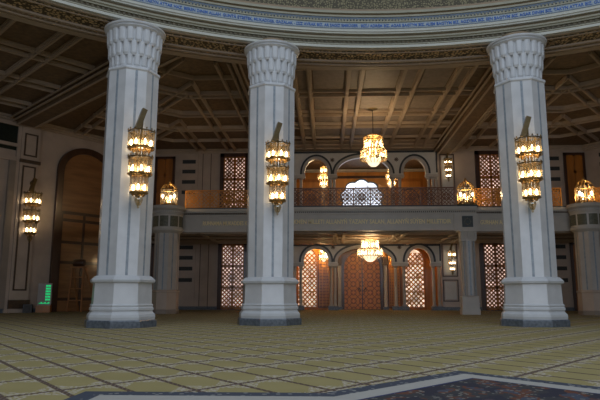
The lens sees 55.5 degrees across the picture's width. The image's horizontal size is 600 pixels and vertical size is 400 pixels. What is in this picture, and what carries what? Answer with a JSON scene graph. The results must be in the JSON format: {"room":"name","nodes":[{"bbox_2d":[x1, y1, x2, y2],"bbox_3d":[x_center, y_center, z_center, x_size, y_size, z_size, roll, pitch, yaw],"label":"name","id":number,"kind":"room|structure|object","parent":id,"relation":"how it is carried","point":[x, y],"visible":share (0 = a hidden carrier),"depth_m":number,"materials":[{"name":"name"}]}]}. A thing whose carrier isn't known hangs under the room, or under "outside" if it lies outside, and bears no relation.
{"room":"mosque","nodes":[
{"label":"mosque","id":0,"kind":"room"},
{"bbox_2d":[0,130,103,307],"bbox_3d":[-26.675,0.974,49.155,0.600,17.280,34.991,-7,-12,38],"label":"wall","id":1,"kind":"structure","parent":0,"point":[53,146],"depth_m":52.61,"materials":[{"name":"paint"}]},
{"bbox_2d":[0,119,22,312],"bbox_3d":[-28.069,0.805,46.680,0.300,16.800,9.398,-7,-12,38],"label":"trim","id":2,"kind":"structure","parent":1,"relation":"attached to","point":[10,132],"depth_m":50.00,"materials":[{"name":"stone"}]},
{"bbox_2d":[7,125,41,312],"bbox_3d":[-24.547,1.531,50.874,0.500,16.750,1.850,-7,-12,38],"label":"trim","id":3,"kind":"structure","parent":1,"relation":"attached to","point":[29,164],"depth_m":50.55,"materials":[{"name":"stone"}]},
{"bbox_2d":[22,178,42,241],"bbox_3d":[-23.860,0.921,50.707,1.600,5.900,1.577,1,-9,-3],"label":"wall lamp","id":4,"kind":"object","parent":1,"relation":"attached to","point":[31,204],"visible":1,"depth_m":50.47,"materials":[{"name":"gold metal"}]},
{"bbox_2d":[49,148,102,311],"bbox_3d":[-21.019,2.752,55.305,0.320,15.800,5.998,-7,-12,38],"label":"door","id":5,"kind":"structure","parent":1,"relation":"in","point":[75,233],"depth_m":54.74,"materials":[{"name":"brown wood"}]},
{"bbox_2d":[0,112,157,153],"bbox_3d":[-26.497,-7.399,49.762,0.620,0.560,33.992,-7,-12,38],"label":"trim","id":6,"kind":"structure","parent":1,"relation":"attached to","point":[47,127],"depth_m":54.69,"materials":[{"name":"brown wood"}]},
{"bbox_2d":[0,309,599,399],"bbox_3d":[5.083,6.280,27.131,120.000,0.300,124.000,0,-9,3],"label":"floor","id":7,"kind":"structure","parent":0,"point":[52,355],"depth_m":15.75,"materials":[{"name":"carpet"}]},
{"bbox_2d":[22,304,32,312],"bbox_3d":[-23.727,9.457,49.669,0.720,0.720,0.639,3,-10,-17],"label":"speaker box","id":8,"kind":"object","parent":7,"relation":"on","point":[27,308],"visible":1,"depth_m":49.41,"materials":[{"name":"black plastic"}]},
{"bbox_2d":[35,283,52,312],"bbox_3d":[-22.719,8.697,50.672,1.180,2.550,0.700,2,-10,-11],"label":"display board","id":9,"kind":"object","parent":7,"relation":"on","point":[44,298],"visible":1,"depth_m":50.62,"materials":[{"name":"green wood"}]},
{"bbox_2d":[66,266,91,311],"bbox_3d":[-20.040,8.302,52.997,2.395,4.142,1.849,0,-9,3],"label":"stepladder","id":10,"kind":"object","parent":7,"relation":"on","point":[83,267],"visible":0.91,"depth_m":52.59,"materials":[{"name":"brown wood"}]},
{"bbox_2d":[84,18,173,328],"bbox_3d":[-9.166,-1.551,30.279,3.882,16.138,3.882,-3,-10,20],"label":"marble column","id":11,"kind":"structure","parent":7,"relation":"on","point":[122,283],"depth_m":28.77,"materials":[{"name":"stone"}]},
{"bbox_2d":[127,108,155,206],"bbox_3d":[-7.902,-2.098,28.235,1.357,5.113,1.388,-2,-10,14],"label":"wall lamp","id":12,"kind":"object","parent":11,"relation":"attached to","point":[139,174],"visible":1,"depth_m":28.03,"materials":[{"name":"gold metal"}]},
{"bbox_2d":[152,204,185,313],"bbox_3d":[-11.393,5.082,48.671,2.960,9.060,2.960,0,-9,3],"label":"pillar","id":13,"kind":"structure","parent":7,"relation":"on","point":[167,219],"depth_m":47.92,"materials":[{"name":"stone"}]},
{"bbox_2d":[160,180,177,204],"bbox_3d":[-11.385,-0.580,49.610,1.720,2.420,1.720,0,-9,3],"label":"lantern","id":14,"kind":"object","parent":13,"relation":"on","point":[169,182],"visible":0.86,"depth_m":49.32,"materials":[{"name":"gold metal"}]},
{"bbox_2d":[234,38,306,325],"bbox_3d":[-1.735,-1.149,32.634,3.882,16.138,3.882,-6,-11,34],"label":"marble column","id":15,"kind":"structure","parent":7,"relation":"on","point":[269,290],"depth_m":31.11,"materials":[{"name":"stone"}]},
{"bbox_2d":[265,122,290,212],"bbox_3d":[-1.192,-1.711,30.512,1.388,5.113,1.357,-8,-12,40],"label":"wall lamp","id":16,"kind":"object","parent":15,"relation":"attached to","point":[278,158],"visible":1,"depth_m":30.31,"materials":[{"name":"gold metal"}]},
{"bbox_2d":[64,371,599,399],"bbox_3d":[2.909,2.015,2.450,17.899,0.034,17.899,4,-10,-21],"label":"rug","id":17,"kind":"object","parent":7,"relation":"on","point":[456,385],"visible":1,"depth_m":9.25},
{"bbox_2d":[338,257,341,309],"bbox_3d":[4.275,8.991,61.526,0.600,5.600,0.600,0,-9,3],"label":"post","id":18,"kind":"object","parent":7,"relation":"on","point":[339,258],"visible":0.82,"depth_m":61.35,"materials":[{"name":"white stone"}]},
{"bbox_2d":[293,243,443,310],"bbox_3d":[6.893,7.961,59.416,15.620,6.950,0.630,0,-9,3],"label":"arcade","id":19,"kind":"object","parent":7,"relation":"on","point":[398,253],"visible":0.93,"depth_m":59.39,"materials":[{"name":"white stone"}]},
{"bbox_2d":[382,257,388,309],"bbox_3d":[9.209,8.960,61.297,0.600,5.600,0.600,0,-9,3],"label":"post","id":20,"kind":"object","parent":7,"relation":"on","point":[385,259],"visible":1,"depth_m":61.12,"materials":[{"name":"white stone"}]},
{"bbox_2d":[456,230,480,314],"bbox_3d":[13.972,5.972,47.203,1.582,6.900,1.359,0,-9,3],"label":"slim column","id":21,"kind":"structure","parent":7,"relation":"on","point":[470,305],"depth_m":46.84,"materials":[{"name":"stone"}]},
{"bbox_2d":[476,31,570,327],"bbox_3d":[12.470,-1.270,31.776,3.882,16.138,3.882,5,-11,-29],"label":"marble column","id":22,"kind":"structure","parent":7,"relation":"on","point":[532,286],"depth_m":30.39,"materials":[{"name":"stone"}]},
{"bbox_2d":[514,116,543,210],"bbox_3d":[11.857,-1.912,29.497,1.348,5.009,1.504,-3,-10,15],"label":"wall lamp","id":23,"kind":"object","parent":22,"relation":"attached to","point":[529,196],"visible":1,"depth_m":29.20,"materials":[{"name":"gold metal"}]},
{"bbox_2d":[566,202,599,314],"bbox_3d":[23.918,4.863,47.031,2.960,9.060,2.960,0,-9,3],"label":"pillar","id":24,"kind":"structure","parent":7,"relation":"on","point":[584,216],"depth_m":46.35,"materials":[{"name":"stone"}]},
{"bbox_2d":[574,176,595,202],"bbox_3d":[23.927,-0.800,47.970,1.720,2.420,1.720,0,-9,3],"label":"lantern","id":25,"kind":"object","parent":24,"relation":"on","point":[582,179],"visible":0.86,"depth_m":47.86,"materials":[{"name":"gold metal"}]},
{"bbox_2d":[0,16,599,169],"bbox_3d":[4.019,-14.764,7.027,160.000,0.720,160.000,0,-9,3],"label":"ceiling","id":26,"kind":"structure","parent":0,"point":[203,104],"depth_m":46.08,"materials":[{"name":"brown wood"}]},
{"bbox_2d":[10,53,181,127],"bbox_3d":[-16.376,-8.302,43.405,22.606,0.870,2.880,-9,-13,43],"label":"trim","id":27,"kind":"structure","parent":26,"relation":"attached to","point":[83,89],"depth_m":44.12,"materials":[{"name":"wood"}]},
{"bbox_2d":[232,63,249,102],"bbox_3d":[-2.677,-7.376,48.862,2.830,0.870,26.455,0,-9,3],"label":"trim","id":28,"kind":"structure","parent":26,"relation":"attached to","point":[241,70],"depth_m":39.81,"materials":[{"name":"brown wood"}]},
{"bbox_2d":[318,163,328,187],"bbox_3d":[2.732,-3.011,66.127,1.350,3.580,1.372,0,-9,3],"label":"crystal chandelier","id":29,"kind":"object","parent":26,"relation":"hanging from","point":[323,166],"visible":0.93,"depth_m":65.92,"materials":[{"name":"metal"}]},
{"bbox_2d":[360,108,386,166],"bbox_3d":[6.198,-5.296,48.279,2.301,5.100,2.306,0,-9,3],"label":"crystal chandelier","id":30,"kind":"object","parent":26,"relation":"hanging from","point":[373,162],"visible":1,"depth_m":47.79,"materials":[{"name":"metal"}]},
{"bbox_2d":[385,169,396,186],"bbox_3d":[10.523,-3.059,65.765,1.350,3.580,1.372,0,-9,3],"label":"crystal chandelier","id":31,"kind":"object","parent":26,"relation":"hanging from","point":[387,177],"visible":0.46,"depth_m":65.37,"materials":[{"name":"metal"}]},
{"bbox_2d":[431,66,494,153],"bbox_3d":[14.779,-7.485,48.052,2.780,0.870,26.450,0,-9,3],"label":"trim","id":32,"kind":"structure","parent":26,"relation":"attached to","point":[481,101],"depth_m":48.46,"materials":[{"name":"wood"}]},
{"bbox_3d":[4.018,-14.265,6.945,60.800,1.730,60.800,0,-9,3],"label":"trim","id":33,"kind":"structure","parent":26,"relation":"attached to","visible":0},
{"bbox_2d":[0,0,599,69],"bbox_3d":[4.017,-13.580,6.831,60.592,0.660,60.592,6,-11,-34],"label":"trim","id":34,"kind":"structure","parent":33,"relation":"attached to","point":[32,12],"depth_m":33.62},
{"bbox_2d":[35,0,599,51],"bbox_3d":[4.023,-17.866,7.542,56.000,9.070,56.000,0,-9,3],"label":"trim","id":35,"kind":"structure","parent":0,"point":[325,24],"depth_m":33.11,"materials":[{"name":"paint"}]},
{"bbox_2d":[151,205,573,243],"bbox_3d":[6.309,2.529,54.018,43.000,2.220,11.840,0,-9,3],"label":"balcony","id":36,"kind":"object","parent":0,"point":[385,223],"visible":0.66,"depth_m":48.77,"materials":[{"name":"stone"}]},
{"bbox_2d":[185,190,246,207],"bbox_3d":[-6.473,-0.069,50.205,7.350,1.620,0.120,0,-9,3],"label":"balcony railing","id":37,"kind":"object","parent":36,"relation":"on","point":[193,197],"visible":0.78,"depth_m":50.23,"materials":[{"name":"brown wood"}]},
{"bbox_2d":[357,238,382,261],"bbox_3d":[6.539,4.668,53.206,2.445,2.214,2.449,0,-9,3],"label":"crystal chandelier","id":38,"kind":"object","parent":36,"relation":"hanging from","point":[370,258],"visible":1,"depth_m":52.77,"materials":[{"name":"gold metal"}]},
{"bbox_2d":[294,187,455,205],"bbox_3d":[6.028,-0.269,48.884,14.450,1.620,0.120,0,-9,3],"label":"balcony railing","id":39,"kind":"object","parent":36,"relation":"on","point":[319,190],"visible":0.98,"depth_m":48.86,"materials":[{"name":"brown wood"}]},
{"bbox_2d":[456,178,476,204],"bbox_3d":[14.147,-0.706,48.621,1.720,2.420,1.720,0,-9,3],"label":"lantern","id":40,"kind":"object","parent":36,"relation":"on","point":[465,180],"visible":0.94,"depth_m":48.30,"materials":[{"name":"gold metal"}]},
{"bbox_2d":[473,188,561,205],"bbox_3d":[18.699,-0.225,49.036,7.450,1.620,0.120,0,-9,3],"label":"balcony railing","id":41,"kind":"object","parent":36,"relation":"on","point":[490,191],"visible":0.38,"depth_m":49.09,"materials":[{"name":"brown metal"}]},
{"bbox_2d":[587,187,599,201],"bbox_3d":[26.066,-0.271,48.694,2.900,1.620,0.120,0,-9,3],"label":"balcony railing","id":42,"kind":"object","parent":36,"relation":"on","point":[595,188],"visible":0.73,"depth_m":48.74,"materials":[{"name":"brown wood"}]},
{"bbox_2d":[149,150,583,306],"bbox_3d":[7.082,2.973,60.910,48.500,17.280,0.600,0,-9,3],"label":"wall","id":43,"kind":"structure","parent":0,"point":[464,161],"depth_m":60.91,"materials":[{"name":"paint"}]},
{"bbox_2d":[150,243,154,289],"bbox_3d":[-14.821,8.103,60.682,2.200,6.980,0.220,0,-9,3],"label":"door","id":44,"kind":"structure","parent":43,"relation":"in","point":[153,244],"depth_m":60.91,"materials":[{"name":"brown wood"}]},
{"bbox_2d":[153,156,175,204],"bbox_3d":[-14.807,-1.038,62.198,2.200,7.550,0.220,0,-9,3],"label":"door","id":45,"kind":"structure","parent":43,"relation":"in","point":[164,166],"depth_m":62.41,"materials":[{"name":"brown wood"}]},
{"bbox_2d":[178,278,191,281],"bbox_3d":[-12.176,8.484,60.453,1.440,0.400,0.080,0,-9,3],"label":"air vent","id":46,"kind":"object","parent":43,"relation":"attached to","point":[179,279],"visible":1,"depth_m":60.42,"materials":[{"name":"metal"}]},
{"bbox_2d":[179,267,191,270],"bbox_3d":[-12.175,7.300,60.649,1.440,0.400,0.080,0,-9,3],"label":"air vent","id":47,"kind":"object","parent":43,"relation":"attached to","point":[180,268],"visible":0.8,"depth_m":60.62,"materials":[{"name":"metal"}]},
{"bbox_2d":[179,256,192,259],"bbox_3d":[-12.173,6.166,60.837,1.440,0.400,0.080,0,-9,3],"label":"air vent","id":48,"kind":"object","parent":43,"relation":"attached to","point":[180,257],"visible":1,"depth_m":60.80,"materials":[{"name":"metal"}]},
{"bbox_2d":[180,246,192,248],"bbox_3d":[-12.171,5.081,61.017,1.440,0.400,0.080,0,-9,3],"label":"air vent","id":49,"kind":"object","parent":43,"relation":"attached to","point":[181,247],"visible":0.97,"depth_m":60.99,"materials":[{"name":"metal"}]},
{"bbox_2d":[178,154,198,305],"bbox_3d":[-12.214,3.068,61.444,2.100,16.510,0.120,0,-9,3],"label":"trim","id":50,"kind":"structure","parent":43,"relation":"attached to","point":[186,294],"depth_m":61.01,"materials":[{"name":"paint"}]},
{"bbox_2d":[182,180,194,183],"bbox_3d":[-12.161,-1.973,62.187,1.440,0.400,0.080,0,-9,3],"label":"air vent","id":51,"kind":"object","parent":43,"relation":"attached to","point":[183,181],"visible":1,"depth_m":62.15,"materials":[{"name":"metal"}]},
{"bbox_2d":[182,170,195,173],"bbox_3d":[-12.159,-3.108,62.375,1.440,0.400,0.080,0,-9,3],"label":"air vent","id":52,"kind":"object","parent":43,"relation":"attached to","point":[183,171],"visible":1,"depth_m":62.35,"materials":[{"name":"metal"}]},
{"bbox_2d":[183,160,195,163],"bbox_3d":[-12.158,-4.193,62.555,1.440,0.400,0.080,0,-9,3],"label":"air vent","id":53,"kind":"object","parent":43,"relation":"attached to","point":[184,161],"visible":1,"depth_m":62.52,"materials":[{"name":"metal"}]},
{"bbox_2d":[198,154,203,305],"bbox_3d":[-10.663,3.067,61.422,0.070,16.510,0.020,0,-9,3],"label":"trim","id":54,"kind":"structure","parent":43,"relation":"attached to","point":[203,154],"depth_m":60.99,"materials":[{"name":"black stone"}]},
{"bbox_2d":[207,154,211,305],"bbox_3d":[-9.764,3.061,61.380,0.070,16.510,0.020,0,-9,3],"label":"trim","id":55,"kind":"structure","parent":43,"relation":"attached to","point":[211,154],"depth_m":60.88,"materials":[{"name":"black stone"}]},
{"bbox_2d":[178,306,241,309],"bbox_3d":[-8.505,11.365,59.912,15.350,0.350,0.080,0,-9,3],"label":"baseboard","id":56,"kind":"structure","parent":43,"relation":"attached to","point":[179,307],"depth_m":59.96,"materials":[{"name":"stone"}]},
{"bbox_2d":[217,244,246,309],"bbox_3d":[-7.129,7.941,60.344,3.200,7.250,0.220,0,-9,3],"label":"window","id":57,"kind":"structure","parent":43,"relation":"in","point":[232,258],"depth_m":60.28,"materials":[{"name":"brown wood"}]},
{"bbox_2d":[219,153,247,206],"bbox_3d":[-7.116,-1.209,61.861,3.200,7.900,0.220,0,-9,3],"label":"window","id":58,"kind":"structure","parent":43,"relation":"in","point":[233,166],"depth_m":62.06,"materials":[{"name":"brown wood"}]},
{"bbox_2d":[294,150,437,204],"bbox_3d":[6.922,-1.362,60.961,15.650,7.850,0.630,0,-9,3],"label":"arcade","id":59,"kind":"object","parent":43,"relation":"attached to","point":[396,161],"visible":0.76,"depth_m":61.15,"materials":[{"name":"white stone"}]},
{"bbox_2d":[156,145,582,153],"bbox_3d":[7.017,-5.437,61.724,46.800,0.420,0.550,0,-9,3],"label":"trim","id":60,"kind":"structure","parent":43,"relation":"attached to","point":[551,147],"depth_m":62.08,"materials":[{"name":"brown wood"}]},
{"bbox_2d":[441,156,452,204],"bbox_3d":[15.788,-1.312,60.877,1.110,6.910,0.050,0,-9,3],"label":"trim","id":61,"kind":"structure","parent":43,"relation":"attached to","point":[445,183],"depth_m":61.01,"materials":[{"name":"white stone"}]},
{"bbox_2d":[444,153,451,180],"bbox_3d":[15.736,-3.548,60.515,0.905,3.343,0.887,0,-9,3],"label":"wall lamp","id":62,"kind":"object","parent":61,"relation":"attached to","point":[448,171],"visible":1,"depth_m":60.40,"materials":[{"name":"gold metal"}]},
{"bbox_2d":[439,154,455,204],"bbox_3d":[15.787,-1.315,60.858,1.550,7.350,0.090,0,-9,3],"label":"trim","id":63,"kind":"structure","parent":43,"relation":"attached to","point":[439,154],"depth_m":61.13,"materials":[{"name":"black stone"}]},
{"bbox_2d":[443,246,455,274],"bbox_3d":[15.652,6.285,59.624,1.160,3.010,0.050,0,-9,3],"label":"wall panel","id":64,"kind":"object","parent":43,"relation":"attached to","point":[447,267],"depth_m":59.59,"materials":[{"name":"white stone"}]},
{"bbox_2d":[447,243,455,274],"bbox_3d":[15.721,6.120,58.912,0.905,3.343,0.887,0,-9,3],"label":"wall lamp","id":65,"kind":"object","parent":64,"relation":"attached to","point":[452,265],"visible":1,"depth_m":58.80,"materials":[{"name":"gold metal"}]},
{"bbox_2d":[441,244,457,276],"bbox_3d":[15.651,6.282,59.604,1.600,3.450,0.090,0,-9,3],"label":"trim","id":66,"kind":"structure","parent":43,"relation":"attached to","point":[441,244],"depth_m":59.55,"materials":[{"name":"black stone"}]},
{"bbox_2d":[445,282,456,298],"bbox_3d":[15.647,9.392,59.108,1.160,1.810,0.050,0,-9,3],"label":"wall panel","id":67,"kind":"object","parent":43,"relation":"attached to","point":[450,287],"depth_m":59.08,"materials":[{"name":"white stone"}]},
{"bbox_2d":[443,280,458,301],"bbox_3d":[15.646,9.389,59.089,1.600,2.250,0.090,0,-9,3],"label":"trim","id":68,"kind":"structure","parent":43,"relation":"attached to","point":[443,280],"depth_m":59.04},
{"bbox_2d":[474,151,500,205],"bbox_3d":[20.354,-1.379,60.585,3.200,7.900,0.220,0,-9,3],"label":"window","id":69,"kind":"structure","parent":43,"relation":"in","point":[487,175],"depth_m":60.80,"materials":[{"name":"brown wood"}]},
{"bbox_2d":[479,243,505,310],"bbox_3d":[20.341,7.771,59.068,3.200,7.250,0.220,0,-9,3],"label":"window","id":70,"kind":"structure","parent":43,"relation":"in","point":[491,255],"depth_m":59.03,"materials":[{"name":"brown wood"}]},
{"bbox_2d":[444,307,574,310],"bbox_3d":[22.511,11.172,58.472,15.550,0.350,0.080,0,-9,3],"label":"baseboard","id":71,"kind":"structure","parent":43,"relation":"attached to","point":[445,308],"depth_m":58.57,"materials":[{"name":"stone"}]},
{"bbox_2d":[549,156,558,159],"bbox_3d":[26.850,-4.435,60.743,1.440,0.400,0.080,0,-9,3],"label":"air vent","id":72,"kind":"object","parent":43,"relation":"attached to","point":[553,157],"visible":0.64,"depth_m":60.71,"materials":[{"name":"metal"}]},
{"bbox_2d":[550,167,559,169],"bbox_3d":[26.848,-3.350,60.563,1.440,0.400,0.080,0,-9,3],"label":"air vent","id":73,"kind":"object","parent":43,"relation":"attached to","point":[551,168],"visible":0.64,"depth_m":60.54,"materials":[{"name":"metal"}]},
{"bbox_2d":[551,177,560,180],"bbox_3d":[26.846,-2.215,60.375,1.440,0.400,0.080,0,-9,3],"label":"air vent","id":74,"kind":"object","parent":43,"relation":"attached to","point":[552,178],"visible":0.64,"depth_m":60.33,"materials":[{"name":"metal"}]},
{"bbox_2d":[549,150,571,306],"bbox_3d":[26.843,2.826,59.631,1.900,16.510,0.120,0,-9,3],"label":"trim","id":75,"kind":"structure","parent":43,"relation":"attached to","point":[566,287],"depth_m":59.13,"materials":[{"name":"stone"}]},
{"bbox_2d":[555,245,565,248],"bbox_3d":[26.836,4.838,59.206,1.440,0.400,0.080,0,-9,3],"label":"air vent","id":76,"kind":"object","parent":43,"relation":"attached to","point":[556,246],"visible":0.64,"depth_m":59.17,"materials":[{"name":"metal"}]},
{"bbox_2d":[556,255,565,258],"bbox_3d":[26.834,5.924,59.026,1.440,0.400,0.080,0,-9,3],"label":"air vent","id":77,"kind":"object","parent":43,"relation":"attached to","point":[557,256],"visible":0.64,"depth_m":58.99,"materials":[{"name":"metal"}]},
{"bbox_2d":[557,266,566,269],"bbox_3d":[26.833,7.058,58.838,1.440,0.400,0.080,0,-9,3],"label":"air vent","id":78,"kind":"object","parent":43,"relation":"attached to","point":[558,267],"visible":0.64,"depth_m":58.82,"materials":[{"name":"metal"}]},
{"bbox_2d":[569,243,577,310],"bbox_3d":[29.131,7.830,58.641,2.200,6.980,0.220,0,-9,3],"label":"door","id":79,"kind":"structure","parent":43,"relation":"in","point":[572,245],"depth_m":58.64,"materials":[{"name":"brown wood"}]},
{"bbox_2d":[562,152,587,205],"bbox_3d":[29.144,-1.310,60.157,2.200,7.550,0.220,0,-9,3],"label":"door","id":80,"kind":"structure","parent":43,"relation":"in","point":[574,166],"depth_m":60.36,"materials":[{"name":"brown wood"}]},
{"bbox_2d":[296,248,440,309],"bbox_3d":[7.044,8.138,61.556,16.200,7.300,2.360,0,-9,3],"label":"wall","id":81,"kind":"structure","parent":0,"point":[428,270],"depth_m":62.09,"materials":[{"name":"brown wood"}]},
{"bbox_2d":[297,250,317,308],"bbox_3d":[0.809,8.592,62.518,2.350,6.700,0.300,0,-9,3],"label":"window","id":82,"kind":"structure","parent":81,"relation":"in","point":[310,270],"depth_m":62.44,"materials":[{"name":"brown wood"}]},
{"bbox_2d":[319,250,327,261],"bbox_3d":[2.587,5.863,61.821,1.110,1.662,1.095,0,-9,3],"label":"crystal chandelier","id":83,"kind":"object","parent":81,"relation":"hanging from","point":[323,259],"visible":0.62,"depth_m":61.52,"materials":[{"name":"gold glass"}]},
{"bbox_2d":[318,254,400,307],"bbox_3d":[6.452,8.800,62.190,8.950,5.800,0.350,0,-9,3],"label":"trim","id":84,"kind":"structure","parent":81,"relation":"attached to","point":[323,268],"depth_m":62.03,"materials":[{"name":"brown wood"}]},
{"bbox_2d":[340,248,383,309],"bbox_3d":[6.774,8.494,62.175,5.100,6.800,0.450,0,-9,3],"label":"door","id":85,"kind":"structure","parent":81,"relation":"in","point":[362,281],"depth_m":62.06,"materials":[{"name":"brown wood"}]},
{"bbox_2d":[401,248,426,309],"bbox_3d":[12.322,8.521,61.983,2.600,6.700,0.300,0,-9,3],"label":"window","id":86,"kind":"structure","parent":81,"relation":"in","point":[415,277],"depth_m":61.91,"materials":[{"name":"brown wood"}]},
{"bbox_2d":[305,172,434,204],"bbox_3d":[7.393,-1.073,67.076,23.600,9.280,10.260,0,-9,3],"label":"wall","id":87,"kind":"structure","parent":0,"point":[381,182],"depth_m":72.06,"materials":[{"name":"brown wood"}]},
{"bbox_2d":[296,179,327,204],"bbox_3d":[1.010,0.833,71.655,5.000,7.000,0.410,0,-9,3],"label":"door","id":88,"kind":"structure","parent":87,"relation":"in","point":[307,183],"depth_m":71.98,"materials":[{"name":"brown wood"}]},
{"bbox_2d":[340,179,383,204],"bbox_3d":[7.750,0.549,71.303,5.463,6.541,0.285,0,-9,3],"label":"window","id":89,"kind":"structure","parent":87,"relation":"in","point":[360,183],"depth_m":71.66,"materials":[{"name":"grey glass"}]},
{"bbox_2d":[337,176,391,204],"bbox_3d":[7.758,0.611,71.478,8.100,7.400,0.200,0,-9,3],"label":"trim","id":90,"kind":"structure","parent":87,"relation":"attached to","point":[338,177],"depth_m":71.98,"materials":[{"name":"brown wood"}]},
{"bbox_2d":[305,169,424,172],"bbox_3d":[7.609,-4.434,72.169,23.000,1.780,1.300,0,-9,3],"label":"trim","id":91,"kind":"structure","parent":87,"relation":"attached to","point":[315,170],"depth_m":71.92,"materials":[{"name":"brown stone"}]},
{"bbox_2d":[395,178,423,204],"bbox_3d":[13.696,0.754,71.066,3.400,7.000,0.410,0,-9,3],"label":"door","id":92,"kind":"structure","parent":87,"relation":"in","point":[415,182],"depth_m":71.40,"materials":[{"name":"brown wood"}]},
{"bbox_2d":[584,148,599,201],"bbox_3d":[39.576,0.562,46.078,0.600,17.280,34.991,6,-11,-33],"label":"wall","id":93,"kind":"structure","parent":0,"point":[592,159],"depth_m":59.82,"materials":[{"name":"paint"}]},
{"bbox_2d":[581,141,599,150],"bbox_3d":[39.352,-7.808,46.704,0.620,0.560,33.992,6,-11,-33],"label":"trim","id":94,"kind":"structure","parent":93,"relation":"attached to","point":[594,145],"depth_m":59.83,"materials":[{"name":"brown wood"}]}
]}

